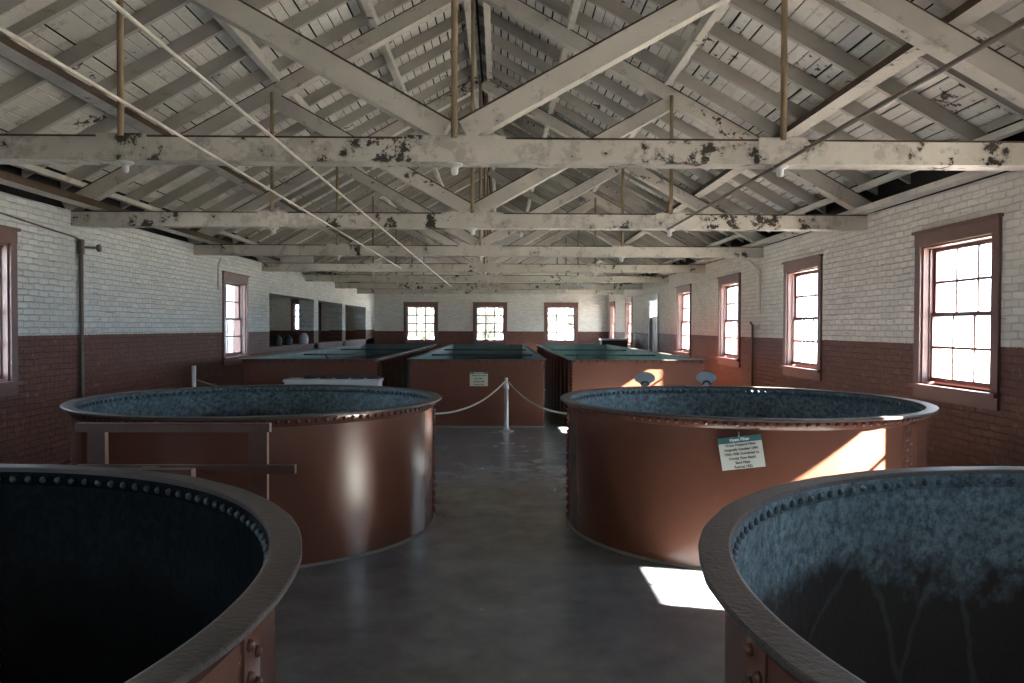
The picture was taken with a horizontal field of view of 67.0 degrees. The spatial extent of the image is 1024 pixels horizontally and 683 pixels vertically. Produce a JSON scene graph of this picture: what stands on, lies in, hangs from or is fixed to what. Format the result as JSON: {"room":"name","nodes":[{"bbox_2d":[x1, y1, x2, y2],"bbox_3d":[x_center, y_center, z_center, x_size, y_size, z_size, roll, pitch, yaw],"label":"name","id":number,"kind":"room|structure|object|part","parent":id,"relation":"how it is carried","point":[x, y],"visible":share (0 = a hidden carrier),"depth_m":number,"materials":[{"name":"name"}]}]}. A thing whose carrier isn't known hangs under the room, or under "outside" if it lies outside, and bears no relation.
{"room":"old factory vat room","nodes":[
{"label":"old factory vat room","id":0,"kind":"room"},
{"bbox_2d":[0,191,268,464],"bbox_3d":[-5.982,0.089,6.399,0.240,3.550,25.860,0,1,-1],"label":"wall","id":1,"kind":"structure","parent":0,"point":[153,306],"depth_m":11.26,"materials":[{"name":"brick"}]},
{"bbox_2d":[0,225,22,396],"bbox_3d":[-5.975,-0.340,8.402,0.315,1.975,1.620,0,1,-1],"label":"window","id":2,"kind":"structure","parent":1,"relation":"in","point":[8,235],"depth_m":9.06,"materials":[{"name":"red paint"}]},
{"bbox_3d":[-5.938,0.563,8.419,0.235,0.170,1.610,0,1,-1],"label":"sill","id":3,"kind":"part","parent":2,"relation":"part of","materials":[{"name":"red paint"}]},
{"bbox_2d":[0,212,101,397],"bbox_3d":[-5.788,0.032,9.344,0.220,3.160,2.866,0,1,-1],"label":"pipe","id":4,"kind":"object","parent":1,"relation":"attached to","point":[81,242],"visible":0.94,"depth_m":10.53,"materials":[{"name":"metal"}]},
{"bbox_2d":[217,258,221,289],"bbox_3d":[-5.976,-1.388,15.798,0.036,0.664,0.201,0,1,-1],"label":"pipe","id":5,"kind":"object","parent":1,"relation":"attached to","point":[220,258],"visible":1,"depth_m":15.71,"materials":[{"name":"white metal"}]},
{"bbox_2d":[222,271,250,365],"bbox_3d":[-6.108,-0.493,16.830,0.315,1.975,1.620,0,1,-1],"label":"window","id":6,"kind":"structure","parent":1,"relation":"in","point":[239,281],"depth_m":17.37,"materials":[{"name":"red paint"}]},
{"bbox_2d":[226,285,233,352],"bbox_3d":[-7.311,0.081,18.994,0.980,3.100,0.035,0,1,-1],"label":"window pane","id":7,"kind":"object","parent":6,"relation":"in","point":[228,287],"depth_m":18.98,"materials":[{"name":"white glass"}]},
{"bbox_3d":[-6.164,-0.868,16.822,0.030,0.804,1.276,0,1,-1],"label":"sash","id":8,"kind":"part","parent":6,"relation":"part of","materials":[{"name":"glass"}]},
{"bbox_3d":[-6.131,-0.109,16.836,0.030,0.804,1.276,0,1,-1],"label":"sash","id":9,"kind":"part","parent":6,"relation":"part of","materials":[{"name":"glass"}]},
{"bbox_3d":[-6.071,0.409,16.847,0.235,0.170,1.610,0,1,-1],"label":"sill","id":10,"kind":"part","parent":6,"relation":"part of","materials":[{"name":"red paint"}]},
{"bbox_2d":[269,271,373,354],"bbox_3d":[-6.428,-0.294,27.411,0.470,3.550,16.180,0,1,-1],"label":"wall","id":11,"kind":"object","parent":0,"point":[293,285],"visible":0.48,"depth_m":24.98,"materials":[{"name":"brick"}]},
{"bbox_2d":[273,334,282,345],"bbox_3d":[-6.309,-0.035,20.806,0.260,0.310,0.260,0,1,-1],"label":"pot","id":12,"kind":"object","parent":11,"relation":"on","point":[277,340],"visible":0.97,"depth_m":20.72,"materials":[{"name":"grey ceramic"}]},
{"bbox_2d":[283,334,292,344],"bbox_3d":[-6.325,-0.053,21.806,0.286,0.310,0.286,0,1,-1],"label":"pot","id":13,"kind":"object","parent":11,"relation":"on","point":[287,340],"visible":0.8,"depth_m":21.71,"materials":[{"name":"grey ceramic"}]},
{"bbox_2d":[299,333,307,343],"bbox_3d":[-6.247,-0.088,23.207,0.260,0.330,0.260,0,1,-1],"label":"pot","id":14,"kind":"object","parent":11,"relation":"on","point":[303,338],"visible":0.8,"depth_m":23.10,"materials":[{"name":"white ceramic"}]},
{"bbox_2d":[56,389,724,682],"bbox_3d":[-3.112,1.624,14.655,16.250,0.200,42.340,0,1,-1],"label":"floor","id":15,"kind":"structure","parent":0,"point":[500,588],"depth_m":5.11,"materials":[{"name":"concrete"}]},
{"bbox_2d":[0,464,301,682],"bbox_3d":[-2.305,1.176,1.796,3.514,1.169,3.514,0,1,16],"label":"tank","id":16,"kind":"object","parent":15,"relation":"on","point":[108,574],"visible":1,"depth_m":3.31,"materials":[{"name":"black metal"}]},
{"bbox_2d":[75,422,296,499],"bbox_3d":[-2.089,1.107,4.774,1.480,1.200,0.210,0,1,-1],"label":"wooden barrier","id":17,"kind":"object","parent":15,"relation":"on","point":[258,468],"visible":0.51,"depth_m":4.79,"materials":[{"name":"brown wood"}]},
{"bbox_3d":[-2.382,0.802,4.694,0.890,0.060,0.070,0,1,-1],"label":"rail","id":18,"kind":"part","parent":17,"relation":"part of","materials":[{"name":"brown wood"}]},
{"bbox_3d":[-2.100,0.533,4.801,1.195,0.055,0.045,0,1,-1],"label":"rail","id":19,"kind":"part","parent":17,"relation":"part of","materials":[{"name":"brown wood"}]},
{"bbox_3d":[-2.023,0.794,4.806,1.350,0.055,0.045,0,1,-1],"label":"rail","id":20,"kind":"part","parent":17,"relation":"part of","materials":[{"name":"brown wood"}]},
{"bbox_2d":[192,366,195,386],"bbox_3d":[-4.912,0.972,11.944,0.220,1.190,0.220,0,1,-1],"label":"post","id":21,"kind":"object","parent":15,"relation":"on","point":[193,367],"visible":0.07,"depth_m":11.91,"materials":[{"name":"grey metal"}]},
{"bbox_2d":[196,379,217,385],"bbox_3d":[-4.143,0.720,12.251,1.611,0.294,0.024,0,1,-23],"label":"rope","id":22,"kind":"object","parent":21,"relation":"attached to","point":[196,379],"visible":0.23,"depth_m":11.99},
{"bbox_2d":[60,384,441,567],"bbox_3d":[-2.289,1.088,7.154,3.264,1.149,3.264,0,1,-11],"label":"tank","id":23,"kind":"object","parent":15,"relation":"on","point":[363,484],"visible":0.72,"depth_m":6.09,"materials":[{"name":"brown metal"}]},
{"bbox_2d":[283,378,383,385],"bbox_3d":[-3.032,1.093,13.201,1.600,0.915,0.550,0,1,-1],"label":"table","id":24,"kind":"object","parent":15,"relation":"on","point":[372,382],"visible":0.29,"depth_m":12.94,"materials":[{"name":"metal"}]},
{"bbox_2d":[303,375,317,378],"bbox_3d":[-3.451,0.600,13.241,0.250,0.065,0.250,0,1,-1],"label":"disc casting","id":25,"kind":"object","parent":24,"relation":"on","point":[307,376],"visible":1,"depth_m":13.15,"materials":[{"name":"grey metal"}]},
{"bbox_2d":[319,375,333,378],"bbox_3d":[-3.181,0.600,13.245,0.250,0.065,0.250,0,1,-1],"label":"disc casting","id":26,"kind":"object","parent":24,"relation":"on","point":[323,376],"visible":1,"depth_m":13.16,"materials":[{"name":"grey metal"}]},
{"bbox_2d":[335,375,349,378],"bbox_3d":[-2.911,0.601,13.249,0.250,0.065,0.250,0,1,-1],"label":"disc casting","id":27,"kind":"object","parent":24,"relation":"on","point":[339,376],"visible":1,"depth_m":13.16,"materials":[{"name":"grey metal"}]},
{"bbox_2d":[351,375,364,378],"bbox_3d":[-2.642,0.602,13.253,0.250,0.065,0.250,0,1,-1],"label":"disc casting","id":28,"kind":"object","parent":24,"relation":"on","point":[355,376],"visible":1,"depth_m":13.17,"materials":[{"name":"grey metal"}]},
{"bbox_2d":[367,375,380,378],"bbox_3d":[-2.372,0.603,13.258,0.250,0.065,0.250,0,1,-1],"label":"disc casting","id":29,"kind":"object","parent":24,"relation":"on","point":[371,376],"visible":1,"depth_m":13.18,"materials":[{"name":"grey metal"}]},
{"bbox_2d":[240,344,435,387],"bbox_3d":[-3.726,0.807,20.162,2.500,1.228,12.730,0,1,-1],"label":"rectangular tank","id":30,"kind":"object","parent":15,"relation":"on","point":[389,362],"visible":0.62,"depth_m":14.64,"materials":[{"name":"brown metal"}]},
{"bbox_2d":[406,344,546,427],"bbox_3d":[-0.734,0.816,20.209,2.525,1.228,12.730,0,1,-1],"label":"rectangular tank","id":31,"kind":"object","parent":15,"relation":"on","point":[445,371],"visible":0.83,"depth_m":13.92,"materials":[{"name":"brown metal"}]},
{"bbox_2d":[470,372,487,385],"bbox_3d":[-0.597,0.675,13.900,0.325,0.255,0.007,0,1,-1],"label":"card","id":32,"kind":"object","parent":31,"relation":"attached to","point":[476,378],"visible":1,"depth_m":13.90,"materials":[{"name":"white paper"}]},
{"bbox_2d":[498,378,513,431],"bbox_3d":[-0.099,1.091,13.372,0.270,0.932,0.270,0,1,-1],"label":"post","id":33,"kind":"object","parent":15,"relation":"on","point":[506,428],"visible":1,"depth_m":13.34,"materials":[{"name":"silver metal"}]},
{"bbox_2d":[435,381,504,414],"bbox_3d":[-0.539,0.794,10.709,0.024,0.203,5.379,0,1,9],"label":"rope","id":34,"kind":"object","parent":33,"relation":"attached to","point":[439,413],"visible":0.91,"depth_m":10.43,"materials":[{"name":"beige fabric"}]},
{"bbox_3d":[-0.099,1.087,13.372,0.096,0.780,0.096,0,1,-1],"label":"post","id":35,"kind":"part","parent":33,"relation":"part of","materials":[{"name":"silver metal"}]},
{"bbox_2d":[508,381,566,413],"bbox_3d":[0.351,0.796,10.723,0.024,0.203,5.356,0,1,-9],"label":"rope","id":36,"kind":"object","parent":33,"relation":"attached to","point":[508,381],"visible":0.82,"depth_m":10.69,"materials":[{"name":"beige fabric"}]},
{"bbox_2d":[599,338,628,346],"bbox_3d":[3.814,0.588,29.079,1.030,1.390,0.680,0,1,-1],"label":"table","id":37,"kind":"object","parent":15,"relation":"on","point":[618,342],"visible":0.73,"depth_m":28.77,"materials":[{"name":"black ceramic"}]},
{"bbox_2d":[536,344,706,420],"bbox_3d":[2.168,0.825,20.255,2.490,1.228,12.730,0,1,-1],"label":"rectangular tank","id":38,"kind":"object","parent":15,"relation":"on","point":[568,368],"visible":0.61,"depth_m":13.97,"materials":[{"name":"brown metal"}]},
{"bbox_2d":[560,372,938,569],"bbox_3d":[2.079,1.022,7.154,3.264,1.309,3.264,1,1,18],"label":"tank","id":39,"kind":"object","parent":15,"relation":"on","point":[645,475],"visible":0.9,"depth_m":6.01,"materials":[{"name":"brown metal"}]},
{"bbox_3d":[1.483,0.419,8.626,0.230,0.160,0.016,0,1,-1],"label":"fan plate","id":40,"kind":"part","parent":39,"relation":"part of","materials":[{"name":"metal"}]},
{"bbox_3d":[2.196,0.419,8.739,0.230,0.160,0.016,0,1,-1],"label":"fan plate","id":41,"kind":"part","parent":39,"relation":"part of","materials":[{"name":"grey metal"}]},
{"bbox_2d":[718,432,765,470],"bbox_3d":[1.670,0.803,5.626,0.338,0.290,0.021,0,1,17],"label":"card","id":42,"kind":"object","parent":39,"relation":"hanging from","point":[741,452],"visible":1,"depth_m":5.62,"materials":[{"name":"white paper"}]},
{"bbox_2d":[698,466,1023,682],"bbox_3d":[2.242,1.190,1.821,3.513,1.169,3.515,0,1,-1],"label":"tank","id":43,"kind":"object","parent":15,"relation":"on","point":[904,575],"visible":1,"depth_m":3.35,"materials":[{"name":"metal"}]},
{"bbox_2d":[269,230,608,351],"bbox_3d":[-3.452,-2.179,35.636,15.810,7.039,0.240,0,1,-1],"label":"wall","id":44,"kind":"structure","parent":0,"point":[525,312],"depth_m":35.55,"materials":[{"name":"brick"}]},
{"bbox_2d":[290,299,321,333],"bbox_3d":[-9.434,-1.134,35.524,1.440,1.615,0.315,0,1,-1],"label":"window","id":45,"kind":"structure","parent":44,"relation":"in","point":[294,302],"depth_m":35.41,"materials":[{"name":"red paint"}]},
{"bbox_3d":[-9.436,-0.411,35.497,1.430,0.170,0.235,0,1,-1],"label":"sill","id":46,"kind":"part","parent":45,"relation":"part of","materials":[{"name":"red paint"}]},
{"bbox_2d":[403,302,438,344],"bbox_3d":[-4.191,-0.829,35.612,1.620,1.975,0.315,0,1,-1],"label":"window","id":47,"kind":"structure","parent":44,"relation":"in","point":[407,305],"depth_m":35.52,"materials":[{"name":"red paint"}]},
{"bbox_3d":[-4.193,0.074,35.588,1.610,0.170,0.235,0,1,-1],"label":"sill","id":48,"kind":"part","parent":47,"relation":"part of","materials":[{"name":"red paint"}]},
{"bbox_3d":[-4.192,-0.445,35.641,1.276,0.804,0.030,0,1,-1],"label":"sash","id":49,"kind":"part","parent":47,"relation":"part of","materials":[{"name":"glass"}]},
{"bbox_3d":[-4.190,-1.205,35.662,1.276,0.804,0.030,0,1,-1],"label":"sash","id":50,"kind":"part","parent":47,"relation":"part of","materials":[{"name":"glass"}]},
{"bbox_2d":[472,302,507,343],"bbox_3d":[-1.011,-0.820,35.662,1.620,1.975,0.315,0,1,-1],"label":"window","id":51,"kind":"structure","parent":44,"relation":"in","point":[476,305],"depth_m":35.57,"materials":[{"name":"red paint"}]},
{"bbox_3d":[-1.013,0.083,35.638,1.610,0.170,0.235,0,1,-1],"label":"sill","id":52,"kind":"part","parent":51,"relation":"part of","materials":[{"name":"red paint"}]},
{"bbox_3d":[-1.013,-0.436,35.691,1.276,0.804,0.030,0,1,-1],"label":"sash","id":53,"kind":"part","parent":51,"relation":"part of","materials":[{"name":"glass"}]},
{"bbox_3d":[-1.011,-1.195,35.713,1.276,0.804,0.030,0,1,-1],"label":"sash","id":54,"kind":"part","parent":51,"relation":"part of","materials":[{"name":"glass"}]},
{"bbox_2d":[544,302,578,343],"bbox_3d":[2.259,-0.810,35.714,1.620,1.975,0.315,0,1,-1],"label":"window","id":55,"kind":"structure","parent":44,"relation":"in","point":[547,305],"depth_m":35.61,"materials":[{"name":"red paint"}]},
{"bbox_3d":[2.257,-0.426,35.743,1.276,0.804,0.030,0,1,-1],"label":"sash","id":56,"kind":"part","parent":55,"relation":"part of","materials":[{"name":"glass"}]},
{"bbox_3d":[2.259,-1.186,35.764,1.276,0.804,0.030,0,1,-1],"label":"sash","id":57,"kind":"part","parent":55,"relation":"part of","materials":[{"name":"glass"}]},
{"bbox_3d":[2.256,0.093,35.690,1.610,0.170,0.235,0,1,-1],"label":"sill","id":58,"kind":"part","parent":55,"relation":"part of","materials":[{"name":"red paint"}]},
{"bbox_2d":[0,0,1023,283],"bbox_3d":[-0.596,-3.617,14.629,12.270,3.592,43.000,0,1,-1],"label":"ceiling","id":59,"kind":"structure","parent":0,"point":[841,64],"depth_m":9.98,"materials":[{"name":"wood"}]},
{"bbox_2d":[61,0,872,235],"bbox_3d":[-0.532,-3.177,10.515,11.064,3.460,0.277,0,1,-1],"label":"roof truss","id":60,"kind":"object","parent":59,"relation":"attached to","point":[275,95],"visible":0.84,"depth_m":10.46,"materials":[{"name":"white wood"}]},
{"bbox_3d":[-3.225,-2.542,10.392,0.050,1.604,0.052,0,1,-1],"label":"tie rod","id":61,"kind":"part","parent":60,"relation":"part of","materials":[{"name":"brown metal"}]},
{"bbox_2d":[269,227,278,233],"bbox_3d":[-3.229,-1.503,10.481,0.140,0.097,0.140,0,1,-1],"label":"washer","id":62,"kind":"object","parent":60,"relation":"in","point":[273,229],"depth_m":10.45,"materials":[{"name":"silver metal"}]},
{"bbox_2d":[468,228,476,234],"bbox_3d":[-0.537,-1.495,10.523,0.140,0.097,0.140,0,1,-1],"label":"washer","id":63,"kind":"object","parent":60,"relation":"in","point":[472,230],"depth_m":10.49,"materials":[{"name":"silver metal"}]},
{"bbox_3d":[-0.530,-3.281,10.401,0.050,3.099,0.052,0,1,-1],"label":"tie rod","id":64,"kind":"part","parent":60,"relation":"part of","materials":[{"name":"brown metal"}]},
{"bbox_2d":[665,229,674,235],"bbox_3d":[2.155,-1.487,10.566,0.140,0.097,0.140,0,1,-1],"label":"washer","id":65,"kind":"object","parent":60,"relation":"in","point":[669,232],"depth_m":10.54,"materials":[{"name":"silver metal"}]},
{"bbox_3d":[2.160,-2.526,10.477,0.050,1.604,0.052,0,1,-1],"label":"tie rod","id":66,"kind":"part","parent":60,"relation":"part of","materials":[{"name":"metal"}]},
{"bbox_2d":[187,78,767,261],"bbox_3d":[-0.597,-3.253,14.674,11.064,3.460,0.277,0,1,-1],"label":"roof truss","id":67,"kind":"object","parent":59,"relation":"attached to","point":[338,250],"visible":0.81,"depth_m":14.61,"materials":[{"name":"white wood"}]},
{"bbox_2d":[0,170,356,282],"bbox_3d":[-5.626,-1.892,14.581,0.200,0.090,41.800,0,1,-1],"label":"plank","id":68,"kind":"object","parent":67,"relation":"on","point":[6,178],"visible":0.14,"depth_m":9.78,"materials":[{"name":"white wood"}]},
{"bbox_3d":[-3.290,-2.618,14.551,0.050,1.604,0.052,0,1,-1],"label":"tie rod","id":69,"kind":"part","parent":67,"relation":"part of","materials":[{"name":"metal"}]},
{"bbox_3d":[-0.595,-3.357,14.560,0.050,3.099,0.052,0,1,-1],"label":"tie rod","id":70,"kind":"part","parent":67,"relation":"part of","materials":[{"name":"brown metal"}]},
{"bbox_3d":[2.094,-2.602,14.636,0.050,1.604,0.052,0,1,-1],"label":"tie rod","id":71,"kind":"part","parent":67,"relation":"part of","materials":[{"name":"metal"}]},
{"bbox_2d":[631,171,1002,283],"bbox_3d":[4.678,-1.852,14.744,0.170,0.070,41.800,0,1,-1],"label":"plank","id":72,"kind":"object","parent":67,"relation":"on","point":[967,176],"visible":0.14,"depth_m":9.43,"materials":[{"name":"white wood"}]},
{"bbox_2d":[256,134,708,275],"bbox_3d":[-0.663,-3.329,18.833,11.064,3.460,0.277,0,1,-1],"label":"roof truss","id":73,"kind":"object","parent":59,"relation":"attached to","point":[288,263],"visible":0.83,"depth_m":18.78,"materials":[{"name":"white wood"}]},
{"bbox_3d":[-5.425,-2.088,18.680,1.250,0.360,0.025,0,1,-1],"label":"heel panel","id":74,"kind":"part","parent":73,"relation":"part of","materials":[{"name":"white wood"}]},
{"bbox_3d":[-3.356,-2.694,18.709,0.050,1.604,0.052,0,1,-1],"label":"tie rod","id":75,"kind":"part","parent":73,"relation":"part of","materials":[{"name":"metal"}]},
{"bbox_3d":[-0.661,-3.433,18.718,0.050,3.099,0.052,0,1,-1],"label":"tie rod","id":76,"kind":"part","parent":73,"relation":"part of","materials":[{"name":"brown metal"}]},
{"bbox_3d":[2.029,-2.678,18.794,0.050,1.604,0.052,0,1,-1],"label":"tie rod","id":77,"kind":"part","parent":73,"relation":"part of","materials":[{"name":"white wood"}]},
{"bbox_2d":[302,168,668,285],"bbox_3d":[-0.728,-3.405,22.992,11.064,3.460,0.277,0,1,-1],"label":"roof truss","id":78,"kind":"object","parent":59,"relation":"attached to","point":[396,278],"visible":0.71,"depth_m":22.93,"materials":[{"name":"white wood"}]},
{"bbox_3d":[-3.421,-2.770,22.868,0.050,1.604,0.052,0,1,-1],"label":"tie rod","id":79,"kind":"part","parent":78,"relation":"part of","materials":[{"name":"white wood"}]},
{"bbox_3d":[-0.726,-3.509,22.877,0.050,3.099,0.052,0,1,-1],"label":"tie rod","id":80,"kind":"part","parent":78,"relation":"part of","materials":[{"name":"white wood"}]},
{"bbox_3d":[1.963,-2.754,22.953,0.050,1.604,0.052,0,1,-1],"label":"tie rod","id":81,"kind":"part","parent":78,"relation":"part of","materials":[{"name":"metal"}]},
{"bbox_2d":[335,194,642,291],"bbox_3d":[-0.794,-3.481,27.150,11.064,3.460,0.277,0,1,-1],"label":"roof truss","id":82,"kind":"object","parent":59,"relation":"attached to","point":[565,239],"visible":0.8,"depth_m":27.09,"materials":[{"name":"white wood"}]},
{"bbox_3d":[1.898,-2.830,27.112,0.050,1.604,0.052,0,1,-1],"label":"tie rod","id":83,"kind":"part","parent":82,"relation":"part of","materials":[{"name":"metal"}]},
{"bbox_2d":[357,211,623,296],"bbox_3d":[-0.859,-3.556,31.309,11.064,3.460,0.277,0,1,-1],"label":"roof truss","id":84,"kind":"object","parent":59,"relation":"attached to","point":[556,292],"visible":0.59,"depth_m":31.25,"materials":[{"name":"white wood"}]},
{"bbox_2d":[0,0,1023,176],"bbox_3d":[-0.466,-3.101,6.356,11.064,3.460,0.277,0,1,-1],"label":"roof truss","id":85,"kind":"object","parent":59,"relation":"attached to","point":[910,22],"visible":0.97,"depth_m":6.32,"materials":[{"name":"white wood"}]},
{"bbox_3d":[-3.159,-2.466,6.233,0.050,1.604,0.052,0,1,-1],"label":"tie rod","id":86,"kind":"part","parent":85,"relation":"part of","materials":[{"name":"brown metal"}]},
{"bbox_2d":[116,160,133,172],"bbox_3d":[-3.164,-1.427,6.322,0.140,0.097,0.140,0,1,-1],"label":"washer","id":87,"kind":"object","parent":85,"relation":"in","point":[125,164],"depth_m":6.29,"materials":[{"name":"white ceramic"}]},
{"bbox_2d":[0,26,401,268],"bbox_3d":[-2.325,-1.442,5.639,0.021,0.021,23.800,0,1,-1],"label":"conduit","id":88,"kind":"object","parent":85,"relation":"attached to","point":[2,29],"visible":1,"depth_m":4.79,"materials":[{"name":"grey metal"}]},
{"bbox_2d":[106,0,451,286],"bbox_3d":[-1.748,-1.513,9.648,0.021,0.021,31.800,0,1,-1],"label":"conduit","id":89,"kind":"object","parent":85,"relation":"attached to","point":[113,3],"visible":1,"depth_m":4.42,"materials":[{"name":"grey metal"}]},
{"bbox_3d":[-0.464,-3.205,6.242,0.050,3.099,0.052,0,1,-1],"label":"tie rod","id":90,"kind":"part","parent":85,"relation":"part of","materials":[{"name":"brown metal"}]},
{"bbox_2d":[446,162,462,174],"bbox_3d":[-0.471,-1.419,6.364,0.140,0.097,0.140,0,1,-1],"label":"washer","id":91,"kind":"object","parent":85,"relation":"in","point":[454,166],"depth_m":6.34,"materials":[{"name":"white ceramic"}]},
{"bbox_2d":[771,164,788,176],"bbox_3d":[2.221,-1.411,6.407,0.140,0.097,0.140,0,1,-1],"label":"washer","id":92,"kind":"object","parent":85,"relation":"in","point":[780,170],"depth_m":6.38,"materials":[{"name":"white ceramic"}]},
{"bbox_3d":[2.225,-2.450,6.318,0.050,1.604,0.052,0,1,-1],"label":"tie rod","id":93,"kind":"part","parent":85,"relation":"part of","materials":[{"name":"brown metal"}]},
{"bbox_2d":[667,19,1023,230],"bbox_3d":[2.240,-1.364,2.146,0.028,0.028,16.670,0,1,-1],"label":"conduit","id":94,"kind":"object","parent":85,"relation":"attached to","point":[1019,24],"visible":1,"depth_m":4.50,"materials":[{"name":"metal"}]},
{"bbox_2d":[608,171,1023,466],"bbox_3d":[4.897,-0.028,14.781,0.240,3.550,42.280,0,1,-1],"label":"wall","id":95,"kind":"structure","parent":0,"point":[868,285],"depth_m":10.39,"materials":[{"name":"brick"}]},
{"bbox_2d":[609,301,614,338],"bbox_3d":[4.553,-0.778,34.367,0.315,1.975,1.620,0,1,-1],"label":"window","id":96,"kind":"structure","parent":95,"relation":"in","point":[611,304],"depth_m":35.00,"materials":[{"name":"red paint"}]},
{"bbox_2d":[624,297,632,347],"bbox_3d":[4.621,-0.699,30.019,0.315,1.975,1.620,0,1,-1],"label":"window","id":97,"kind":"structure","parent":95,"relation":"in","point":[628,301],"depth_m":30.64,"materials":[{"name":"red paint"}]},
{"bbox_3d":[4.642,-0.315,30.026,0.030,0.804,1.276,0,1,-1],"label":"sash","id":98,"kind":"part","parent":97,"relation":"part of","materials":[{"name":"glass"}]},
{"bbox_2d":[648,294,658,351],"bbox_3d":[4.718,-0.078,25.180,0.270,2.870,1.480,0,1,-1],"label":"door","id":99,"kind":"structure","parent":95,"relation":"in","point":[653,299],"depth_m":25.60,"materials":[{"name":"grey paint"}]},
{"bbox_2d":[674,284,691,356],"bbox_3d":[4.763,-0.535,21.021,0.315,1.975,1.620,0,1,-1],"label":"window","id":100,"kind":"structure","parent":95,"relation":"in","point":[682,292],"depth_m":21.63,"materials":[{"name":"red paint"}]},
{"bbox_3d":[4.720,0.367,21.037,0.235,0.170,1.610,0,1,-1],"label":"sill","id":101,"kind":"part","parent":100,"relation":"part of","materials":[{"name":"red paint"}]},
{"bbox_3d":[4.784,-0.150,21.029,0.030,0.804,1.276,0,1,-1],"label":"sash","id":102,"kind":"part","parent":100,"relation":"part of","materials":[{"name":"glass"}]},
{"bbox_3d":[4.821,-0.909,21.015,0.030,0.804,1.276,0,1,-1],"label":"sash","id":103,"kind":"part","parent":100,"relation":"part of","materials":[{"name":"glass"}]},
{"bbox_2d":[715,272,740,367],"bbox_3d":[4.828,-0.459,16.872,0.315,1.975,1.620,0,1,-1],"label":"window","id":104,"kind":"structure","parent":95,"relation":"in","point":[726,283],"depth_m":17.46,"materials":[{"name":"red paint"}]},
{"bbox_3d":[4.785,0.443,16.888,0.235,0.170,1.610,0,1,-1],"label":"sill","id":105,"kind":"part","parent":104,"relation":"part of","materials":[{"name":"red paint"}]},
{"bbox_3d":[4.849,-0.075,16.880,0.030,0.804,1.276,0,1,-1],"label":"sash","id":106,"kind":"part","parent":104,"relation":"part of","materials":[{"name":"glass"}]},
{"bbox_3d":[4.887,-0.834,16.867,0.030,0.804,1.276,0,1,-1],"label":"sash","id":107,"kind":"part","parent":104,"relation":"part of","materials":[{"name":"glass"}]},
{"bbox_2d":[749,322,753,385],"bbox_3d":[4.710,0.571,15.239,0.085,1.933,0.040,0,1,-1],"label":"pipe","id":108,"kind":"object","parent":95,"relation":"attached to","point":[752,325],"visible":0.71,"depth_m":15.22,"materials":[{"name":"metal"}]},
{"bbox_2d":[742,258,760,329],"bbox_3d":[4.652,-1.033,15.158,0.113,1.596,0.811,0,1,-20],"label":"pipe","id":109,"kind":"object","parent":95,"relation":"attached to","point":[746,259],"visible":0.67,"depth_m":14.79,"materials":[{"name":"metal"}]},
{"bbox_2d":[780,254,822,380],"bbox_3d":[4.892,-0.385,12.804,0.315,1.975,1.620,0,1,-1],"label":"window","id":110,"kind":"structure","parent":95,"relation":"in","point":[793,270],"depth_m":13.20,"materials":[{"name":"red paint"}]},
{"bbox_3d":[4.849,0.517,12.819,0.235,0.170,1.610,0,1,-1],"label":"sill","id":111,"kind":"part","parent":110,"relation":"part of","materials":[{"name":"red paint"}]},
{"bbox_3d":[4.913,0.000,12.811,0.030,0.804,1.276,0,1,-1],"label":"sash","id":112,"kind":"part","parent":110,"relation":"part of","materials":[{"name":"glass"}]},
{"bbox_3d":[4.951,-0.759,12.798,0.030,0.804,1.276,0,1,-1],"label":"sash","id":113,"kind":"part","parent":110,"relation":"part of","materials":[{"name":"glass"}]},
{"bbox_2d":[908,213,1003,410],"bbox_3d":[4.960,-0.307,8.515,0.315,1.975,1.620,0,1,-1],"label":"window","id":114,"kind":"structure","parent":95,"relation":"in","point":[930,245],"depth_m":8.71,"materials":[{"name":"red paint"}]},
{"bbox_3d":[4.917,0.596,8.531,0.235,0.170,1.610,0,1,-1],"label":"sill","id":115,"kind":"part","parent":114,"relation":"part of","materials":[{"name":"red paint"}]},
{"bbox_3d":[4.981,0.078,8.522,0.030,0.804,1.276,0,1,-1],"label":"sash","id":116,"kind":"part","parent":114,"relation":"part of","materials":[{"name":"glass"}]},
{"bbox_3d":[5.018,-0.681,8.509,0.030,0.804,1.276,0,1,-1],"label":"sash","id":117,"kind":"part","parent":114,"relation":"part of","materials":[{"name":"glass"}]},
{"label":"outside","id":118,"kind":"structure","parent":0,"visible":0},
{"bbox_2d":[687,341,989,382],"bbox_3d":[-0.479,1.627,30.031,160.000,0.250,180.000,0,1,-1],"label":"ground","id":119,"kind":"structure","parent":118,"point":[963,358],"depth_m":50.94,"materials":[{"name":"white"}]},
{"bbox_2d":[408,308,433,339],"bbox_3d":[-7.285,-2.562,65.892,5.272,6.793,5.011,0,1,-1],"label":"tree","id":120,"kind":"object","parent":119,"relation":"on","point":[411,311],"visible":0.28,"depth_m":64.06,"materials":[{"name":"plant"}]},
{"bbox_2d":[477,308,502,339],"bbox_3d":[-2.129,-3.154,69.894,5.853,7.862,5.805,0,1,-1],"label":"tree","id":121,"kind":"object","parent":119,"relation":"on","point":[480,311],"visible":0.24,"depth_m":68.16,"materials":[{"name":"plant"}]},
{"bbox_2d":[548,308,569,339],"bbox_3d":[2.437,-2.238,63.918,4.779,6.280,4.767,0,1,-1],"label":"tree","id":122,"kind":"object","parent":119,"relation":"on","point":[551,311],"visible":0.11,"depth_m":62.62,"materials":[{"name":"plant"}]},
{"bbox_2d":[566,308,573,329],"bbox_3d":[7.244,-3.123,70.160,5.751,7.852,6.217,0,1,-1],"label":"tree","id":123,"kind":"object","parent":119,"relation":"on","point":[570,319],"visible":0.02,"depth_m":69.03,"materials":[{"name":"green plant"}]}
]}

